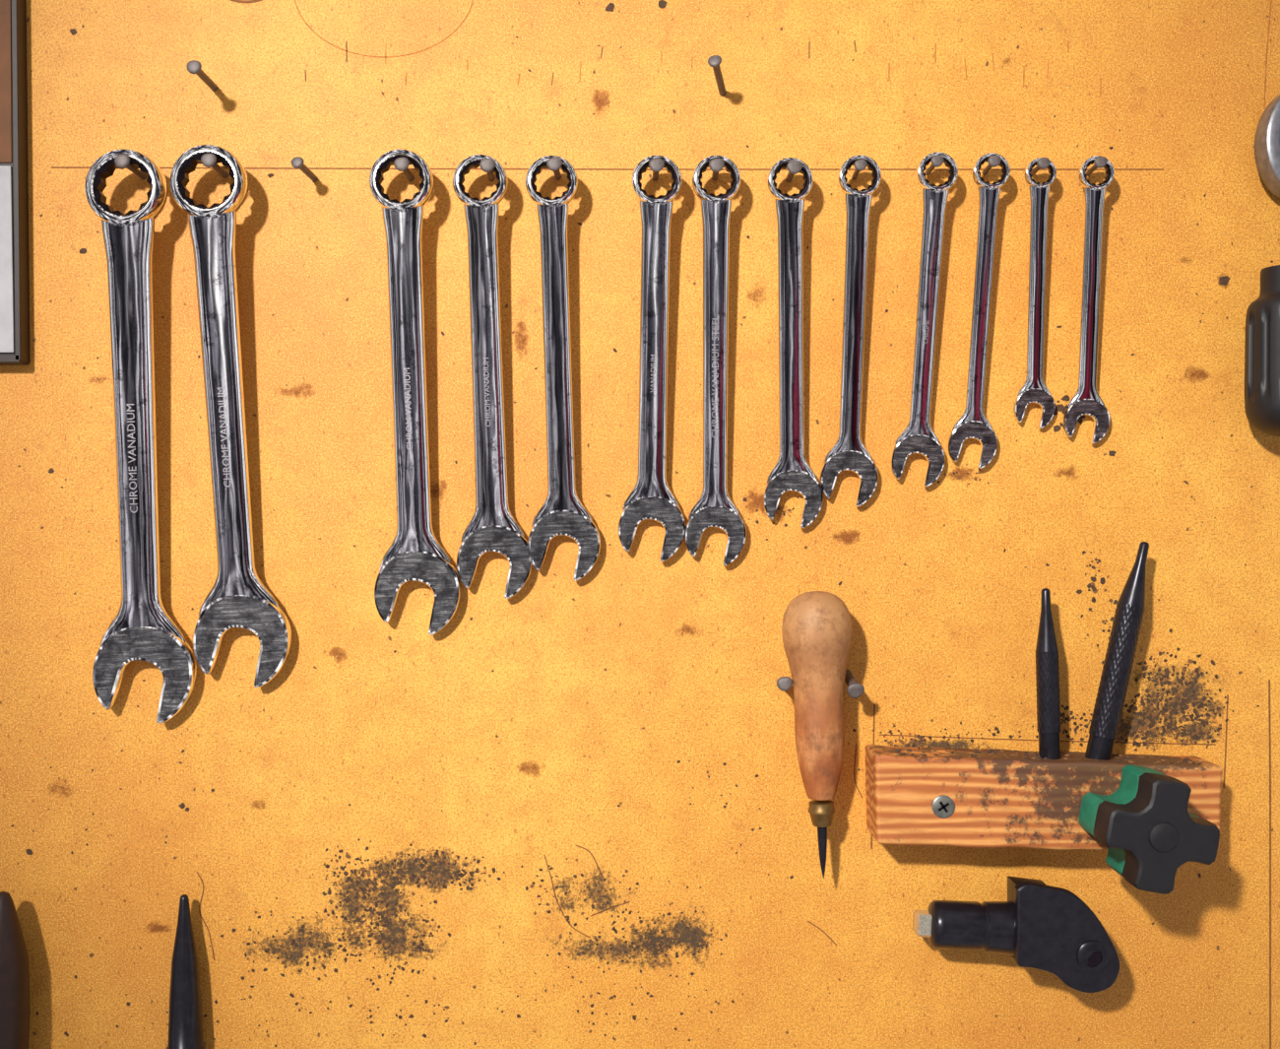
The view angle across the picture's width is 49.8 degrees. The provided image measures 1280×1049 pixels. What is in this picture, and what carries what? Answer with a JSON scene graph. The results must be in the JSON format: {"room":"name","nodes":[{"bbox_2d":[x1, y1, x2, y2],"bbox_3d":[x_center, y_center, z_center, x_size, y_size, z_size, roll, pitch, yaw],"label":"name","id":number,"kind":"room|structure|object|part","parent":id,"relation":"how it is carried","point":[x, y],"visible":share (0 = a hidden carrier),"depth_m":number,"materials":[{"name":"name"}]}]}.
{"room":"workshop","nodes":[
{"label":"workshop","id":0,"kind":"room"},
{"bbox_2d":[0,0,1279,1048],"bbox_3d":[0.000,0.000,0.706,2.600,2.200,0.012,0,0,0],"label":"wall","id":1,"kind":"structure","parent":0,"point":[405,736],"depth_m":0.70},
{"bbox_2d":[0,0,30,364],"bbox_3d":[-0.420,-0.246,0.695,0.220,0.331,0.011,0,0,0],"label":"picture frame","id":2,"kind":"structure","parent":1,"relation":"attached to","point":[14,168],"depth_m":0.69,"materials":[{"name":"wood"}]},
{"bbox_2d":[0,891,30,1048],"bbox_3d":[-0.324,0.264,0.681,0.042,0.166,0.036,0,0,6],"label":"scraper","id":3,"kind":"object","parent":1,"relation":"attached to","point":[15,1002],"visible":1,"depth_m":0.68,"materials":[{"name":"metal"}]},
{"bbox_2d":[114,154,147,179],"bbox_3d":[-0.252,-0.176,0.689,0.008,0.007,0.037,0,-1,1],"label":"nail","id":4,"kind":"object","parent":1,"relation":"attached to","point":[121,160],"visible":0.86,"depth_m":0.67,"materials":[{"name":"metal"}]},
{"bbox_2d":[84,148,196,723],"bbox_3d":[-0.249,-0.042,0.687,0.051,0.285,0.023,0,0,-1],"label":"wrench","id":5,"kind":"object","parent":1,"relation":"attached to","point":[142,628],"visible":1,"depth_m":0.68,"materials":[{"name":"silver metal"}]},
{"bbox_2d":[165,894,205,1048],"bbox_3d":[-0.227,0.259,0.690,0.019,0.148,0.019,-1,0,0],"label":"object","id":6,"kind":"object","parent":1,"relation":"attached to","point":[185,1023],"visible":1,"depth_m":0.69,"materials":[{"name":"black metal"}]},
{"bbox_2d":[186,60,218,91],"bbox_3d":[-0.216,-0.222,0.688,0.007,0.007,0.038,0,-2,2],"label":"nail","id":7,"kind":"object","parent":1,"relation":"attached to","point":[194,66],"visible":1,"depth_m":0.68,"materials":[{"name":"metal"}]},
{"bbox_2d":[200,153,228,178],"bbox_3d":[-0.210,-0.177,0.689,0.008,0.007,0.036,0,-1,-1],"label":"nail","id":8,"kind":"object","parent":1,"relation":"attached to","point":[208,160],"visible":0.99,"depth_m":0.67,"materials":[{"name":"metal"}]},
{"bbox_2d":[170,144,291,688],"bbox_3d":[-0.204,-0.052,0.687,0.056,0.269,0.022,0,0,-1],"label":"wrench","id":9,"kind":"object","parent":8,"relation":"hanging from","point":[237,597],"visible":1,"depth_m":0.68,"materials":[{"name":"silver metal"}]},
{"bbox_2d":[291,156,318,182],"bbox_3d":[-0.167,-0.177,0.692,0.006,0.007,0.032,0,0,4],"label":"nail","id":10,"kind":"object","parent":1,"relation":"attached to","point":[296,162],"visible":1,"depth_m":0.68,"materials":[{"name":"metal"}]},
{"bbox_2d":[393,157,414,181],"bbox_3d":[-0.116,-0.176,0.690,0.008,0.007,0.034,0,-1,1],"label":"nail","id":11,"kind":"object","parent":1,"relation":"attached to","point":[401,163],"visible":1,"depth_m":0.67,"materials":[{"name":"metal"}]},
{"bbox_2d":[369,148,460,635],"bbox_3d":[-0.112,-0.065,0.688,0.044,0.241,0.020,0,0,-1],"label":"wrench","id":12,"kind":"object","parent":11,"relation":"hanging from","point":[415,553],"visible":1,"depth_m":0.69,"materials":[{"name":"silver metal"}]},
{"bbox_2d":[479,158,495,181],"bbox_3d":[-0.075,-0.176,0.691,0.008,0.007,0.032,0,-1,-1],"label":"nail","id":13,"kind":"object","parent":1,"relation":"attached to","point":[486,164],"visible":1,"depth_m":0.68,"materials":[{"name":"metal"}]},
{"bbox_2d":[452,154,532,598],"bbox_3d":[-0.073,-0.073,0.689,0.039,0.221,0.018,0,0,-1],"label":"wrench","id":14,"kind":"object","parent":13,"relation":"hanging from","point":[492,527],"visible":1,"depth_m":0.69,"materials":[{"name":"silver metal"}]},
{"bbox_2d":[546,157,562,180],"bbox_3d":[-0.042,-0.176,0.691,0.008,0.007,0.032,0,-1,1],"label":"nail","id":15,"kind":"object","parent":1,"relation":"attached to","point":[553,163],"visible":1,"depth_m":0.68,"materials":[{"name":"metal"}]},
{"bbox_2d":[525,155,600,580],"bbox_3d":[-0.038,-0.077,0.689,0.037,0.211,0.018,0,0,-1],"label":"wrench","id":16,"kind":"object","parent":15,"relation":"hanging from","point":[561,513],"visible":1,"depth_m":0.69,"materials":[{"name":"silver metal"}]},
{"bbox_2d":[0,0,1276,1047],"bbox_3d":[0.001,0.004,0.700,0.697,0.559,0.001,0,0,0],"label":"dirt specks","id":17,"kind":"object","parent":1,"relation":"attached to","point":[1224,281],"visible":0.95,"depth_m":0.70,"materials":[{"name":"black soil"}]},
{"bbox_2d":[51,60,1225,931],"bbox_3d":[-0.002,-0.015,0.700,0.613,0.449,0.001,0,0,0],"label":"rust stains","id":18,"kind":"object","parent":1,"relation":"attached to","point":[847,538],"visible":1,"depth_m":0.70,"materials":[{"name":"brown"}]},
{"bbox_2d":[648,158,664,181],"bbox_3d":[0.008,-0.176,0.691,0.008,0.007,0.032,0,-1,-1],"label":"nail","id":19,"kind":"object","parent":1,"relation":"attached to","point":[656,164],"visible":1,"depth_m":0.68,"materials":[{"name":"metal"}]},
{"bbox_2d":[618,155,685,561],"bbox_3d":[0.006,-0.082,0.689,0.034,0.202,0.018,0,0,-1],"label":"wrench","id":20,"kind":"object","parent":19,"relation":"hanging from","point":[651,497],"visible":1,"depth_m":0.69,"materials":[{"name":"silver metal"}]},
{"bbox_2d":[51,0,1272,1048],"bbox_3d":[0.011,0.023,0.700,0.620,0.621,0.001,0,0,0],"label":"pencil marks","id":21,"kind":"object","parent":1,"relation":"attached to","point":[237,1],"visible":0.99,"depth_m":0.70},
{"bbox_2d":[708,158,724,180],"bbox_3d":[0.038,-0.176,0.691,0.008,0.007,0.031,0,-1,1],"label":"nail","id":22,"kind":"object","parent":1,"relation":"attached to","point":[716,164],"visible":1,"depth_m":0.68,"materials":[{"name":"metal"}]},
{"bbox_2d":[684,155,746,565],"bbox_3d":[0.038,-0.081,0.689,0.031,0.204,0.017,0,0,-1],"label":"wrench","id":23,"kind":"object","parent":22,"relation":"hanging from","point":[714,507],"visible":1,"depth_m":0.69,"materials":[{"name":"silver metal"}]},
{"bbox_2d":[707,55,726,96],"bbox_3d":[0.039,-0.223,0.688,0.007,0.012,0.038,0,0,8],"label":"nail","id":24,"kind":"object","parent":1,"relation":"attached to","point":[714,61],"visible":1,"depth_m":0.68,"materials":[{"name":"metal"}]},
{"bbox_2d":[248,662,1222,973],"bbox_3d":[0.047,0.145,0.700,0.534,0.183,0.001,0,0,0],"label":"stains","id":25,"kind":"object","parent":1,"relation":"attached to","point":[684,934],"depth_m":0.70,"materials":[{"name":"brown"}]},
{"bbox_2d":[776,676,792,691],"bbox_3d":[0.072,0.079,0.691,0.008,0.009,0.032,0,0,2],"label":"nail","id":26,"kind":"object","parent":1,"relation":"attached to","point":[784,683],"visible":1,"depth_m":0.68,"materials":[{"name":"metal"}]},
{"bbox_2d":[781,590,852,878],"bbox_3d":[0.089,0.104,0.680,0.035,0.142,0.035,-1,0,0],"label":"wooden-handled awl","id":27,"kind":"object","parent":26,"relation":"hanging from","point":[817,626],"visible":1,"depth_m":0.67,"materials":[{"name":"brown wood"}]},
{"bbox_2d":[785,160,802,182],"bbox_3d":[0.076,-0.175,0.692,0.008,0.007,0.031,0,-1,-1],"label":"nail","id":28,"kind":"object","parent":1,"relation":"attached to","point":[794,166],"visible":1,"depth_m":0.68,"materials":[{"name":"metal"}]},
{"bbox_2d":[763,157,823,527],"bbox_3d":[0.077,-0.090,0.690,0.030,0.184,0.016,0,0,-1],"label":"wrench","id":29,"kind":"object","parent":28,"relation":"hanging from","point":[792,471],"visible":1,"depth_m":0.69,"materials":[{"name":"silver metal"}]},
{"bbox_2d":[844,669,864,698],"bbox_3d":[0.106,0.079,0.690,0.008,0.012,0.034,0,0,2],"label":"nail","id":30,"kind":"object","parent":1,"relation":"attached to","point":[855,689],"visible":0.88,"depth_m":0.67,"materials":[{"name":"metal"}]},
{"bbox_2d":[851,159,867,179],"bbox_3d":[0.109,-0.176,0.692,0.006,0.006,0.030,0,-1,1],"label":"nail","id":31,"kind":"object","parent":1,"relation":"attached to","point":[860,164],"visible":1,"depth_m":0.68,"materials":[{"name":"metal"}]},
{"bbox_2d":[819,154,881,507],"bbox_3d":[0.105,-0.096,0.690,0.029,0.174,0.016,0,0,-1],"label":"wrench","id":32,"kind":"object","parent":31,"relation":"hanging from","point":[849,452],"visible":1,"depth_m":0.69,"materials":[{"name":"silver metal"}]},
{"bbox_2d":[890,151,958,487],"bbox_3d":[0.142,-0.102,0.690,0.031,0.166,0.016,0,0,-1],"label":"wrench","id":33,"kind":"object","parent":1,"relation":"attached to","point":[919,436],"visible":1,"depth_m":0.69,"materials":[{"name":"silver metal"}]},
{"bbox_2d":[924,155,943,175],"bbox_3d":[0.146,-0.178,0.692,0.006,0.006,0.030,0,-1,-1],"label":"nail","id":34,"kind":"object","parent":1,"relation":"attached to","point":[936,160],"visible":0.91,"depth_m":0.68,"materials":[{"name":"metal"}]},
{"bbox_2d":[981,155,1001,175],"bbox_3d":[0.175,-0.179,0.692,0.006,0.006,0.029,0,-1,1],"label":"nail","id":35,"kind":"object","parent":1,"relation":"attached to","point":[993,160],"visible":1,"depth_m":0.68,"materials":[{"name":"metal"}]},
{"bbox_2d":[947,152,1010,468],"bbox_3d":[0.170,-0.106,0.691,0.028,0.156,0.015,0,0,-1],"label":"wrench","id":36,"kind":"object","parent":35,"relation":"hanging from","point":[973,423],"visible":1,"depth_m":0.69,"materials":[{"name":"silver metal"}]},
{"bbox_2d":[912,875,1119,992],"bbox_3d":[0.187,0.202,0.677,0.103,0.060,0.036,0,0,0],"label":"adapter","id":37,"kind":"object","parent":1,"relation":"attached to","point":[1050,928],"visible":1,"depth_m":0.66,"materials":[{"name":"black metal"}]},
{"bbox_2d":[1013,157,1056,428],"bbox_3d":[0.199,-0.115,0.691,0.021,0.134,0.014,0,0,0],"label":"wrench","id":38,"kind":"object","parent":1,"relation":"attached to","point":[1034,389],"visible":1,"depth_m":0.69,"materials":[{"name":"silver metal"}]},
{"bbox_2d":[1030,157,1049,176],"bbox_3d":[0.199,-0.178,0.693,0.006,0.006,0.028,0,-1,-1],"label":"nail","id":39,"kind":"object","parent":1,"relation":"attached to","point":[1043,162],"visible":0.88,"depth_m":0.68,"materials":[{"name":"metal"}]},
{"bbox_2d":[864,744,1222,894],"bbox_3d":[0.198,0.140,0.662,0.168,0.057,0.076,0,0,0],"label":"block","id":40,"kind":"object","parent":1,"relation":"attached to","point":[979,798],"depth_m":0.67,"materials":[{"name":"brown wood"}]},
{"bbox_2d":[1035,587,1061,759],"bbox_3d":[0.202,0.080,0.681,0.011,0.096,0.011,-1,0,0],"label":"punch","id":41,"kind":"object","parent":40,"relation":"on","point":[1048,684],"visible":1,"depth_m":0.68,"materials":[{"name":"black metal"}]},
{"bbox_2d":[1085,541,1149,760],"bbox_3d":[0.234,0.070,0.681,0.034,0.122,0.014,0,0,-2],"label":"center punch","id":42,"kind":"object","parent":40,"relation":"in","point":[1130,606],"visible":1,"depth_m":0.68,"materials":[{"name":"black metal"}]},
{"bbox_3d":[0.237,0.142,0.645,0.053,0.053,0.043,0,0,0],"label":"cross-shaped clamp knob","id":43,"kind":"part","parent":40,"relation":"part of","materials":[{"name":"black plastic"}]},
{"bbox_2d":[1085,156,1107,176],"bbox_3d":[0.227,-0.178,0.693,0.006,0.006,0.029,0,-1,1],"label":"nail","id":44,"kind":"object","parent":1,"relation":"attached to","point":[1100,161],"visible":0.92,"depth_m":0.68,"materials":[{"name":"metal"}]},
{"bbox_2d":[1063,155,1114,444],"bbox_3d":[0.225,-0.112,0.691,0.023,0.142,0.014,0,0,-1],"label":"wrench","id":45,"kind":"object","parent":44,"relation":"hanging from","point":[1086,400],"visible":1,"depth_m":0.69,"materials":[{"name":"silver metal"}]},
{"bbox_2d":[1244,94,1279,436],"bbox_3d":[0.325,-0.131,0.679,0.051,0.175,0.046,0,0,17],"label":"tool","id":46,"kind":"object","parent":1,"relation":"hanging from","point":[1262,319],"visible":1,"depth_m":0.67,"materials":[{"name":"metal"}]}
]}

